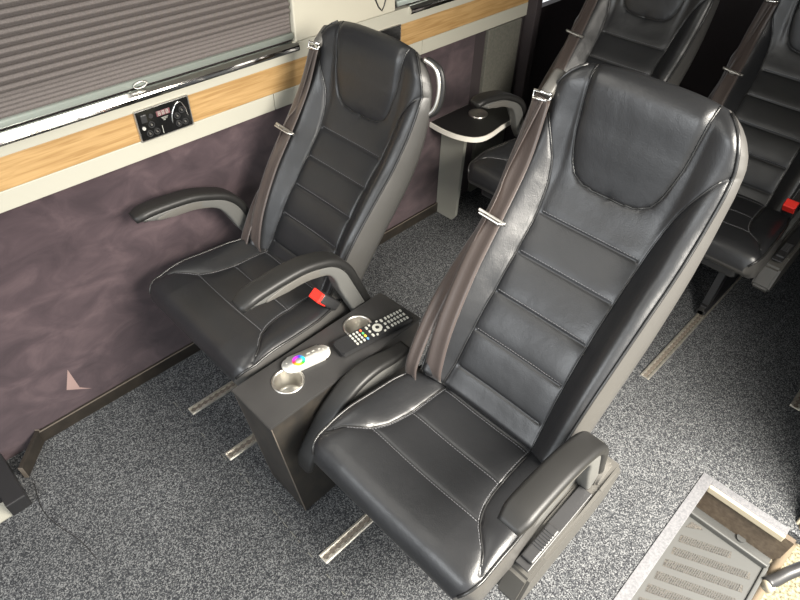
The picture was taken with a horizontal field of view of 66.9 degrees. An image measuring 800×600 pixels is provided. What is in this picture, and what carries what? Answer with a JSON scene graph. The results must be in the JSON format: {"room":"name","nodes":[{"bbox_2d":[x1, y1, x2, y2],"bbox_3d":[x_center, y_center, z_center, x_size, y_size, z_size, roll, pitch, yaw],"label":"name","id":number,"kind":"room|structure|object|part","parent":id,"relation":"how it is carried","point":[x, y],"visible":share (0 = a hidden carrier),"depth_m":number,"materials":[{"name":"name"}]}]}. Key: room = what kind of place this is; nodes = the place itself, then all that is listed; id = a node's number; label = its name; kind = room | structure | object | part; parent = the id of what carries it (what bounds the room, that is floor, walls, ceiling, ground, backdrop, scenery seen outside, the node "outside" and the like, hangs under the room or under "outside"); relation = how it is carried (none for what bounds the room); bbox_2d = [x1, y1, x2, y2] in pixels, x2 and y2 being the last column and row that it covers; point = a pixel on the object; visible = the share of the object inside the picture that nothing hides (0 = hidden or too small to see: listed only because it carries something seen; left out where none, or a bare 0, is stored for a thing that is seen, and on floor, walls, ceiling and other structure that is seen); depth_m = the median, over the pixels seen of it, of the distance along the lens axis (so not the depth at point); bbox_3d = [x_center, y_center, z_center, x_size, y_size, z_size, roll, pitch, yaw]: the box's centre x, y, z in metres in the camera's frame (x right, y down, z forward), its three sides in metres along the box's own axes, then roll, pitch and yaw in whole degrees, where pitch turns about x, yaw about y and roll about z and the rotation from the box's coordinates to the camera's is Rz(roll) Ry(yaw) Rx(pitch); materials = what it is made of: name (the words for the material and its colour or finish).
{"room":"vehicle interior","nodes":[
{"label":"vehicle interior","id":0,"kind":"room"},
{"bbox_2d":[0,0,475,460],"bbox_3d":[-0.759,-0.151,1.792,3.550,0.990,0.050,-34,54,-32],"label":"wall","id":1,"kind":"structure","parent":0,"point":[77,271],"depth_m":1.75,"materials":[{"name":"fabric"}]},
{"bbox_2d":[0,502,12,522],"bbox_3d":[-1.247,0.756,1.640,0.442,0.196,0.065,-34,54,-32],"label":"trim","id":2,"kind":"structure","parent":1,"relation":"attached to","point":[5,513],"depth_m":1.68,"materials":[{"name":"beige"}]},
{"bbox_2d":[0,453,31,515],"bbox_3d":[-1.114,0.577,1.766,0.052,0.210,0.188,-34,54,-32],"label":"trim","id":3,"kind":"structure","parent":1,"relation":"attached to","point":[14,497],"depth_m":1.67,"materials":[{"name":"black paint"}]},
{"bbox_2d":[18,430,44,477],"bbox_3d":[-1.083,0.452,1.781,0.012,0.052,0.125,-1,43,-3],"label":"baseboard","id":4,"kind":"structure","parent":1,"relation":"attached to","point":[31,454],"depth_m":1.77,"materials":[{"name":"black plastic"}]},
{"bbox_2d":[34,483,97,559],"bbox_3d":[-0.930,0.610,1.655,0.342,0.002,0.028,31,50,27],"label":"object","id":5,"kind":"structure","parent":1,"relation":"attached to","point":[34,483],"depth_m":1.65,"materials":[{"name":"black"}]},
{"bbox_2d":[67,370,88,389],"bbox_3d":[-0.979,0.247,1.826,0.063,0.118,0.001,-34,54,-32],"label":"decal","id":6,"kind":"object","parent":1,"relation":"attached to","point":[71,383],"depth_m":1.82,"materials":[{"name":"pink fabric"}]},
{"bbox_2d":[0,94,274,212],"bbox_3d":[-1.192,-0.066,1.234,2.272,0.050,0.026,-34,54,-32],"label":"trim","id":7,"kind":"structure","parent":1,"relation":"attached to","point":[30,191],"depth_m":1.57,"materials":[{"name":"beige plastic"}]},
{"bbox_2d":[0,0,293,128],"bbox_3d":[-1.130,-0.536,0.833,2.344,0.917,0.027,-34,54,-32],"label":"window blind","id":8,"kind":"object","parent":1,"relation":"attached to","point":[56,55],"visible":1,"depth_m":1.42,"materials":[{"name":"fabric"}]},
{"bbox_2d":[0,40,299,146],"bbox_3d":[-1.141,-0.186,1.155,2.375,0.029,0.020,-34,54,-32],"label":"trim","id":9,"kind":"structure","parent":1,"relation":"attached to","point":[61,119],"depth_m":1.51,"materials":[{"name":"silver metal"}]},
{"bbox_2d":[0,56,306,191],"bbox_3d":[-1.004,-0.237,1.329,2.800,0.078,0.025,-34,54,-32],"label":"trim","id":10,"kind":"structure","parent":1,"relation":"attached to","point":[32,163],"depth_m":1.53,"materials":[{"name":"brown wood"}]},
{"bbox_2d":[132,94,193,142],"bbox_3d":[-0.620,-0.478,1.594,0.154,0.086,0.012,-34,54,-32],"label":"panel","id":11,"kind":"object","parent":1,"relation":"attached to","point":[157,120],"visible":1,"depth_m":1.59,"materials":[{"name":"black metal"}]},
{"bbox_2d":[140,114,147,123],"bbox_3d":[-0.656,-0.464,1.550,0.016,0.022,0.005,-34,54,-32],"label":"rocker switch","id":12,"kind":"object","parent":11,"relation":"attached to","point":[143,117],"depth_m":1.55,"materials":[{"name":"grey plastic"}]},
{"bbox_2d":[148,121,154,127],"bbox_3d":[-0.646,-0.456,1.573,0.017,0.017,0.003,-34,54,-32],"label":"button","id":13,"kind":"object","parent":11,"relation":"attached to","point":[151,124],"depth_m":1.57,"materials":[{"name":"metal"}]},
{"bbox_2d":[178,106,184,112],"bbox_3d":[-0.582,-0.507,1.612,0.017,0.017,0.003,-34,54,-32],"label":"socket","id":14,"kind":"object","parent":11,"relation":"attached to","point":[181,109],"depth_m":1.61,"materials":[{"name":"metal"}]},
{"bbox_2d":[0,0,473,156],"bbox_3d":[-0.613,-0.544,1.574,3.900,0.050,0.027,-34,54,-32],"label":"trim","id":15,"kind":"structure","parent":1,"relation":"attached to","point":[401,15],"depth_m":1.65,"materials":[{"name":"beige plastic"}]},
{"bbox_2d":[39,190,460,440],"bbox_3d":[-0.402,-0.045,2.335,1.934,0.046,0.012,-34,54,-32],"label":"baseboard","id":16,"kind":"structure","parent":1,"relation":"attached to","point":[163,366],"depth_m":1.99,"materials":[{"name":"black plastic"}]},
{"bbox_2d":[287,0,394,41],"bbox_3d":[-0.164,-1.197,1.564,0.408,0.930,0.042,-34,54,-32],"label":"trim","id":17,"kind":"structure","parent":1,"relation":"attached to","point":[307,18],"depth_m":1.79,"materials":[{"name":"beige plastic"}]},
{"bbox_2d":[273,40,421,108],"bbox_3d":[-0.158,-0.757,2.002,0.646,0.050,0.026,-34,54,-32],"label":"trim","id":18,"kind":"structure","parent":1,"relation":"attached to","point":[285,97],"depth_m":1.85,"materials":[{"name":"beige plastic"}]},
{"bbox_2d":[375,0,385,10],"bbox_3d":[-0.061,-0.965,1.894,0.077,0.120,0.005,-34,54,-32],"label":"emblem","id":19,"kind":"object","parent":1,"relation":"attached to","point":[375,0],"visible":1,"depth_m":1.93,"materials":[{"name":"black"}]},
{"bbox_2d":[379,24,400,40],"bbox_3d":[-0.050,-0.862,2.019,0.145,0.084,0.008,-34,54,-32],"label":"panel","id":20,"kind":"object","parent":1,"relation":"attached to","point":[394,31],"visible":0.26,"depth_m":2.02,"materials":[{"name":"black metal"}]},
{"bbox_2d":[408,0,453,13],"bbox_3d":[0.335,-1.172,2.249,0.855,0.029,0.020,-34,54,-32],"label":"trim","id":21,"kind":"structure","parent":1,"relation":"attached to","point":[421,5],"depth_m":2.06,"materials":[{"name":"silver metal"}]},
{"bbox_2d":[401,0,527,44],"bbox_3d":[0.287,-1.101,2.288,0.850,0.078,0.025,-34,54,-32],"label":"trim","id":22,"kind":"structure","parent":1,"relation":"attached to","point":[423,28],"depth_m":2.20,"materials":[{"name":"brown wood"}]},
{"bbox_2d":[430,104,510,219],"bbox_3d":[0.323,-0.575,2.613,0.377,0.468,0.226,-34,54,-32],"label":"side table","id":23,"kind":"object","parent":1,"relation":"attached to","point":[467,123],"visible":0.77,"depth_m":2.48,"materials":[{"name":"white"}]},
{"bbox_3d":[0.219,-0.543,2.595,0.018,0.442,0.124,-34,54,-32],"label":"leg","id":24,"kind":"part","parent":23,"relation":"part of","materials":[{"name":"grey"}]},
{"bbox_2d":[422,2,527,53],"bbox_3d":[0.311,-1.071,2.350,0.678,0.050,0.026,-34,54,-32],"label":"trim","id":25,"kind":"structure","parent":1,"relation":"attached to","point":[429,44],"depth_m":2.31,"materials":[{"name":"beige plastic"}]},
{"bbox_2d":[468,18,521,191],"bbox_3d":[0.413,-0.843,2.697,0.215,0.748,0.018,-34,54,-32],"label":"trim","id":26,"kind":"structure","parent":1,"relation":"attached to","point":[501,41],"depth_m":2.54,"materials":[{"name":"grey plastic"}]},
{"bbox_2d":[461,0,584,193],"bbox_3d":[0.683,-1.039,2.933,1.170,0.782,0.035,-34,54,-32],"label":"trim","id":27,"kind":"structure","parent":1,"relation":"attached to","point":[556,16],"depth_m":2.74,"materials":[{"name":"grey"}]},
{"bbox_2d":[505,0,542,141],"bbox_3d":[0.554,-1.315,2.392,0.040,1.860,0.056,-34,54,-32],"label":"trim","id":28,"kind":"structure","parent":1,"relation":"attached to","point":[531,19],"depth_m":2.60,"materials":[{"name":"grey plastic"}]},
{"bbox_2d":[0,188,799,599],"bbox_3d":[0.173,0.449,1.885,4.400,0.030,1.810,-34,54,-32],"label":"floor","id":29,"kind":"structure","parent":0,"point":[163,514],"depth_m":1.77,"materials":[{"name":"carpet"}]},
{"bbox_2d":[188,381,237,414],"bbox_3d":[-0.439,0.204,2.100,0.648,0.008,0.032,-34,54,-32],"label":"rail","id":30,"kind":"object","parent":29,"relation":"on","point":[228,387],"visible":0.24,"depth_m":1.97,"materials":[{"name":"metal"}]},
{"bbox_2d":[225,434,256,460],"bbox_3d":[-0.285,0.316,1.986,0.656,0.008,0.032,-34,54,-32],"label":"rail","id":31,"kind":"object","parent":29,"relation":"on","point":[250,440],"visible":0.19,"depth_m":1.84,"materials":[{"name":"metal"}]},
{"bbox_2d":[128,20,445,384],"bbox_3d":[-0.322,-0.155,1.723,0.697,1.038,0.544,-34,54,-32],"label":"seat","id":32,"kind":"object","parent":31,"relation":"on","point":[344,157],"visible":0.98,"depth_m":1.63,"materials":[{"name":"black leather"}]},
{"bbox_3d":[-0.579,-0.239,1.764,0.376,0.216,0.056,-34,54,-32],"label":"armrest","id":33,"kind":"part","parent":32,"relation":"part of","materials":[{"name":"black leather"}]},
{"bbox_2d":[151,239,350,384],"bbox_3d":[-0.394,-0.009,1.729,0.463,0.122,0.484,-34,54,-32],"label":"cushion","id":34,"kind":"object","parent":32,"relation":"on","point":[197,292],"depth_m":1.63,"materials":[{"name":"black leather"}]},
{"bbox_3d":[-0.227,-0.003,1.522,0.401,0.266,0.056,-34,54,-32],"label":"armrest","id":35,"kind":"part","parent":32,"relation":"part of","materials":[{"name":"black leather"}]},
{"bbox_3d":[-0.193,-0.364,1.662,0.379,0.645,0.436,-34,54,-32],"label":"backrest","id":36,"kind":"part","parent":32,"relation":"part of","materials":[{"name":"black leather"}]},
{"bbox_3d":[0.080,-0.511,1.487,0.063,0.153,0.038,29,50,26],"label":"grab handle","id":37,"kind":"part","parent":32,"relation":"part of","materials":[{"name":"silver metal"}]},
{"bbox_2d":[231,292,420,510],"bbox_3d":[-0.176,0.296,1.681,0.502,0.456,0.160,-34,54,-32],"label":"console","id":38,"kind":"object","parent":29,"relation":"on","point":[279,407],"visible":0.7,"depth_m":1.50,"materials":[{"name":"plastic"}]},
{"bbox_2d":[281,345,329,372],"bbox_3d":[-0.233,0.146,1.501,0.128,0.012,0.049,-23,49,-24],"label":"remote control","id":39,"kind":"object","parent":38,"relation":"on","point":[311,356],"visible":1,"depth_m":1.50,"materials":[{"name":"white plastic"}]},
{"bbox_2d":[333,308,412,356],"bbox_3d":[-0.068,0.082,1.568,0.225,0.020,0.050,-27,50,-27],"label":"remote control","id":40,"kind":"object","parent":38,"relation":"on","point":[351,343],"visible":1,"depth_m":1.56,"materials":[{"name":"black plastic"}]},
{"bbox_2d":[319,514,373,563],"bbox_3d":[0.036,0.524,1.775,0.680,0.008,0.032,-34,54,-32],"label":"rail","id":41,"kind":"object","parent":29,"relation":"on","point":[360,525],"visible":0.34,"depth_m":1.64,"materials":[{"name":"metal"}]},
{"bbox_2d":[297,62,747,599],"bbox_3d":[0.207,0.164,1.332,0.734,1.133,0.597,-34,54,-32],"label":"seat","id":42,"kind":"object","parent":29,"relation":"on","point":[481,460],"visible":1,"depth_m":1.26,"materials":[{"name":"black leather"}]},
{"bbox_3d":[-0.113,0.259,1.512,0.352,0.212,0.056,-34,54,-32],"label":"armrest","id":43,"kind":"part","parent":42,"relation":"part of","materials":[{"name":"black leather"}]},
{"bbox_2d":[314,367,545,599],"bbox_3d":[0.118,0.351,1.363,0.463,0.122,0.484,-34,54,-32],"label":"cushion","id":44,"kind":"object","parent":42,"relation":"on","point":[434,463],"depth_m":1.29,"materials":[{"name":"black leather"}]},
{"bbox_3d":[0.285,0.493,1.226,0.095,0.016,0.028,-34,54,-32],"label":"recline lever","id":45,"kind":"part","parent":42,"relation":"part of","materials":[{"name":"grey plastic"}]},
{"bbox_3d":[0.304,0.358,1.147,0.385,0.279,0.056,-34,54,-32],"label":"armrest","id":46,"kind":"part","parent":42,"relation":"part of","materials":[{"name":"grey plastic"}]},
{"bbox_3d":[0.322,0.471,1.257,0.230,0.017,0.032,-34,54,-32],"label":"lever plate","id":47,"kind":"part","parent":42,"relation":"part of","materials":[{"name":"grey plastic"}]},
{"bbox_3d":[0.333,0.412,1.280,0.325,0.090,0.014,-34,54,-32],"label":"rail","id":48,"kind":"part","parent":42,"relation":"part of","materials":[{"name":"grey plastic"}]},
{"bbox_3d":[0.334,-0.057,1.264,0.417,0.713,0.433,-34,54,-32],"label":"backrest","id":49,"kind":"part","parent":42,"relation":"part of","materials":[{"name":"black leather"}]},
{"bbox_2d":[468,0,719,199],"bbox_3d":[0.635,-0.629,2.212,0.714,1.098,0.532,-34,54,-32],"label":"seat","id":50,"kind":"object","parent":29,"relation":"on","point":[658,39],"visible":0.31,"depth_m":2.15,"materials":[{"name":"black leather"}]},
{"bbox_2d":[468,139,516,194],"bbox_3d":[0.560,-0.454,2.232,0.463,0.122,0.484,-34,54,-32],"label":"cushion","id":51,"kind":"object","parent":50,"relation":"on","point":[485,171],"depth_m":2.19,"materials":[{"name":"black leather"}]},
{"bbox_3d":[0.382,-0.693,2.266,0.361,0.232,0.056,-34,54,-32],"label":"armrest","id":52,"kind":"part","parent":50,"relation":"part of","materials":[{"name":"black leather"}]},
{"bbox_3d":[0.769,-0.845,2.139,0.397,0.677,0.434,-34,54,-32],"label":"backrest","id":53,"kind":"part","parent":50,"relation":"part of","materials":[{"name":"black leather"}]},
{"bbox_2d":[640,276,741,379],"bbox_3d":[1.119,0.077,2.285,0.790,0.008,0.032,-34,54,-32],"label":"rail","id":54,"kind":"object","parent":29,"relation":"on","point":[697,319],"visible":0.64,"depth_m":2.19,"materials":[{"name":"metal"}]},
{"bbox_2d":[695,0,799,315],"bbox_3d":[1.179,-0.436,2.062,0.702,1.048,0.527,-34,54,-32],"label":"seat","id":55,"kind":"object","parent":54,"relation":"on","point":[757,238],"visible":0.49,"depth_m":2.04,"materials":[{"name":"black leather"}]},
{"bbox_2d":[704,193,788,278],"bbox_3d":[1.076,-0.305,2.090,0.463,0.122,0.484,-34,54,-32],"label":"cushion","id":56,"kind":"object","parent":55,"relation":"on","point":[753,233],"depth_m":1.93,"materials":[{"name":"black leather"}]},
{"bbox_3d":[1.280,-0.664,2.022,0.385,0.655,0.435,-34,54,-32],"label":"backrest","id":57,"kind":"part","parent":55,"relation":"part of","materials":[{"name":"black leather"}]},
{"bbox_3d":[1.244,-0.163,1.953,0.095,0.016,0.028,-34,54,-32],"label":"recline lever","id":58,"kind":"part","parent":55,"relation":"part of","materials":[{"name":"grey plastic"}]},
{"bbox_3d":[1.281,-0.184,1.984,0.230,0.017,0.032,-34,54,-32],"label":"lever plate","id":59,"kind":"part","parent":55,"relation":"part of","materials":[{"name":"grey plastic"}]},
{"bbox_3d":[1.292,-0.243,2.007,0.325,0.090,0.014,-34,54,-32],"label":"rail","id":60,"kind":"part","parent":55,"relation":"part of","materials":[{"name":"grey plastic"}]},
{"bbox_2d":[789,390,799,410],"bbox_3d":[1.496,0.226,2.140,0.550,0.008,0.032,-34,54,-32],"label":"rail","id":61,"kind":"object","parent":29,"relation":"on","point":[795,403],"visible":1,"depth_m":2.01,"materials":[{"name":"metal"}]},
{"bbox_2d":[679,0,763,97],"bbox_3d":[1.754,-1.285,2.421,0.040,1.890,1.900,-34,54,-32],"label":"wall","id":62,"kind":"structure","parent":0,"point":[732,19],"depth_m":2.82,"materials":[{"name":"grey"}]},
{"bbox_2d":[696,491,795,560],"bbox_3d":[1.005,0.673,1.799,0.016,0.178,0.250,-34,54,-32],"label":"wall","id":63,"kind":"structure","parent":0,"point":[722,513],"depth_m":1.77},
{"bbox_2d":[613,472,713,599],"bbox_3d":[0.338,0.919,1.375,1.652,0.016,0.032,-34,54,-32],"label":"trim","id":64,"kind":"structure","parent":63,"relation":"attached to","point":[671,529],"depth_m":1.66,"materials":[{"name":"white plastic"}]},
{"bbox_2d":[707,479,789,541],"bbox_3d":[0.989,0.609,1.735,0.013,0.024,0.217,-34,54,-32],"label":"trim","id":65,"kind":"structure","parent":63,"relation":"attached to","point":[715,492],"depth_m":1.73,"materials":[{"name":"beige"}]},
{"bbox_3d":[1.799,-0.419,1.503,1.680,1.890,0.050,-34,54,-32],"label":"wall","id":66,"kind":"structure","parent":0,"visible":0},
{"bbox_2d":[752,525,799,599],"bbox_3d":[1.127,0.580,1.613,0.044,0.808,0.284,33,52,29],"label":"trim","id":67,"kind":"structure","parent":66,"relation":"attached to","point":[776,564],"depth_m":1.75,"materials":[{"name":"brown"}]},
{"bbox_2d":[760,561,799,592],"bbox_3d":[1.150,0.764,1.726,0.259,0.082,0.042,-12,45,-15],"label":"door handle","id":68,"kind":"object","parent":66,"relation":"attached to","point":[769,583],"visible":1,"depth_m":1.71,"materials":[{"name":"grey metal"}]},
{"label":"outside","id":69,"kind":"structure","parent":0,"visible":0},
{"bbox_2d":[761,544,799,599],"bbox_3d":[3.943,3.445,-0.304,10.000,0.020,8.700,-34,54,-32],"label":"ground","id":70,"kind":"structure","parent":69,"point":[790,590],"depth_m":2.16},
{"bbox_3d":[0.334,0.993,1.439,1.645,0.178,0.016,-34,54,-32],"label":"wall","id":71,"kind":"structure","parent":0,"visible":0},
{"bbox_2d":[631,507,770,599],"bbox_3d":[0.423,1.084,1.401,1.645,0.060,0.250,-34,54,-32],"label":"step tread","id":72,"kind":"structure","parent":71,"relation":"attached to","point":[705,560],"depth_m":1.75,"materials":[{"name":"grey metal"}]},
{"bbox_3d":[0.364,-1.040,0.715,4.050,0.030,1.900,-34,54,-32],"label":"ceiling","id":73,"kind":"structure","parent":0,"visible":0},
{"bbox_2d":[395,0,417,6],"bbox_3d":[0.496,-1.629,2.044,1.410,0.913,0.018,-34,54,-32],"label":"window blind","id":74,"kind":"object","parent":73,"relation":"hanging from","point":[398,3],"visible":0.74,"depth_m":1.99,"materials":[{"name":"fabric"}]}
]}

